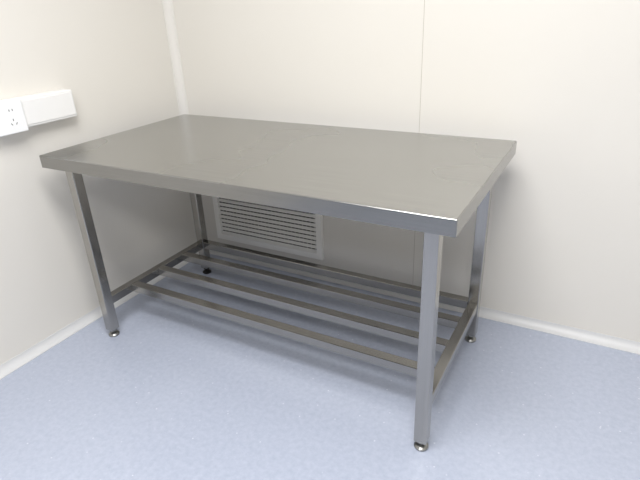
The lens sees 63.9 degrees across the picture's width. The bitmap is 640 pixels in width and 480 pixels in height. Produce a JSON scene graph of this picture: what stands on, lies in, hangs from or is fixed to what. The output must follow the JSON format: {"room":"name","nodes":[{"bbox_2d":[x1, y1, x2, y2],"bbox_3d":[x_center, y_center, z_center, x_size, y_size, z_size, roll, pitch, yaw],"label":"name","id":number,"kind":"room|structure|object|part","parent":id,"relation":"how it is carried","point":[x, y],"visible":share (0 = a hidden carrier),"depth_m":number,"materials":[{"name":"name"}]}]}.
{"room":"clean room","nodes":[
{"label":"clean room","id":0,"kind":"room"},
{"bbox_2d":[0,0,196,364],"bbox_3d":[-1.632,-0.384,1.027,0.100,2.500,3.630,11,28,27],"label":"wall","id":1,"kind":"structure","parent":0,"point":[113,56],"depth_m":2.13,"materials":[{"name":"white paint"}]},
{"bbox_2d":[0,89,76,136],"bbox_3d":[-1.247,-0.334,1.614,0.063,0.115,1.085,11,28,27],"label":"box","id":2,"kind":"object","parent":1,"relation":"attached to","point":[17,114],"visible":1,"depth_m":1.89,"materials":[{"name":"white plastic"}]},
{"bbox_2d":[0,98,28,136],"bbox_3d":[-1.098,-0.432,1.811,0.013,0.115,0.115,11,28,27],"label":"socket","id":3,"kind":"object","parent":2,"relation":"attached to","point":[14,118],"depth_m":1.82,"materials":[{"name":"white plastic"}]},
{"bbox_3d":[-1.229,-0.334,1.606,0.004,0.086,1.070,11,28,27],"label":"trunking lid","id":4,"kind":"part","parent":2,"relation":"part of","materials":[{"name":"white plastic"}]},
{"bbox_2d":[0,251,198,379],"bbox_3d":[-1.524,0.745,1.517,0.034,0.034,3.630,11,28,27],"label":"baseboard","id":5,"kind":"structure","parent":1,"relation":"attached to","point":[18,361],"depth_m":2.19,"materials":[{"name":"white plastic"}]},
{"bbox_2d":[0,254,639,479],"bbox_3d":[-0.033,1.096,0.780,3.630,0.100,3.830,11,28,27],"label":"floor","id":6,"kind":"structure","parent":0,"point":[180,392],"depth_m":1.78,"materials":[{"name":"blue plastic"}]},
{"bbox_2d":[39,114,516,451],"bbox_3d":[-0.154,0.034,2.004,1.536,0.800,0.774,11,28,27],"label":"work table","id":7,"kind":"object","parent":6,"relation":"on","point":[430,184],"visible":1,"depth_m":1.78,"materials":[{"name":"metal"}]},
{"bbox_3d":[-0.905,0.037,2.046,0.040,0.756,0.040,11,28,27],"label":"leg","id":8,"kind":"part","parent":7,"relation":"part of","materials":[{"name":"metal"}]},
{"bbox_3d":[-0.748,0.137,2.390,0.034,0.036,0.574,11,28,27],"label":"rail","id":9,"kind":"part","parent":7,"relation":"part of","materials":[{"name":"metal"}]},
{"bbox_3d":[-0.610,-0.201,2.529,0.040,0.756,0.040,11,28,27],"label":"leg","id":10,"kind":"part","parent":7,"relation":"part of","materials":[{"name":"metal"}]},
{"bbox_3d":[0.001,0.135,2.322,1.334,0.036,0.034,11,28,27],"label":"rail","id":11,"kind":"part","parent":7,"relation":"part of","materials":[{"name":"metal"}]},
{"bbox_3d":[0.299,0.272,1.427,0.040,0.756,0.040,11,28,27],"label":"leg","id":12,"kind":"part","parent":7,"relation":"part of","materials":[{"name":"metal"}]},
{"bbox_3d":[0.456,0.372,1.771,0.034,0.036,0.574,11,28,27],"label":"rail","id":13,"kind":"part","parent":7,"relation":"part of","materials":[{"name":"metal"}]},
{"bbox_3d":[0.594,0.034,1.910,0.040,0.756,0.040,11,28,27],"label":"leg","id":14,"kind":"part","parent":7,"relation":"part of","materials":[{"name":"metal"}]},
{"bbox_2d":[172,0,639,341],"bbox_3d":[0.766,-0.814,1.722,3.530,2.500,0.100,11,28,27],"label":"wall","id":15,"kind":"structure","parent":0,"point":[558,79],"depth_m":1.98,"materials":[{"name":"white paint"}]},
{"bbox_2d":[162,0,188,114],"bbox_3d":[-0.710,-1.070,2.411,0.034,2.500,0.034,11,28,27],"label":"trim","id":16,"kind":"structure","parent":15,"relation":"attached to","point":[168,10],"depth_m":2.50,"materials":[{"name":"white plastic"}]},
{"bbox_2d":[212,196,323,259],"bbox_3d":[-0.280,-0.127,2.623,0.660,0.372,0.019,11,28,27],"label":"air vent grille","id":17,"kind":"object","parent":15,"relation":"in","point":[300,233],"visible":0.66,"depth_m":2.64,"materials":[{"name":"white metal"}]},
{"bbox_2d":[209,250,639,354],"bbox_3d":[0.827,0.338,2.167,3.430,0.034,0.034,11,28,27],"label":"baseboard","id":18,"kind":"structure","parent":15,"relation":"attached to","point":[626,345],"depth_m":2.17,"materials":[{"name":"white plastic"}]}
]}

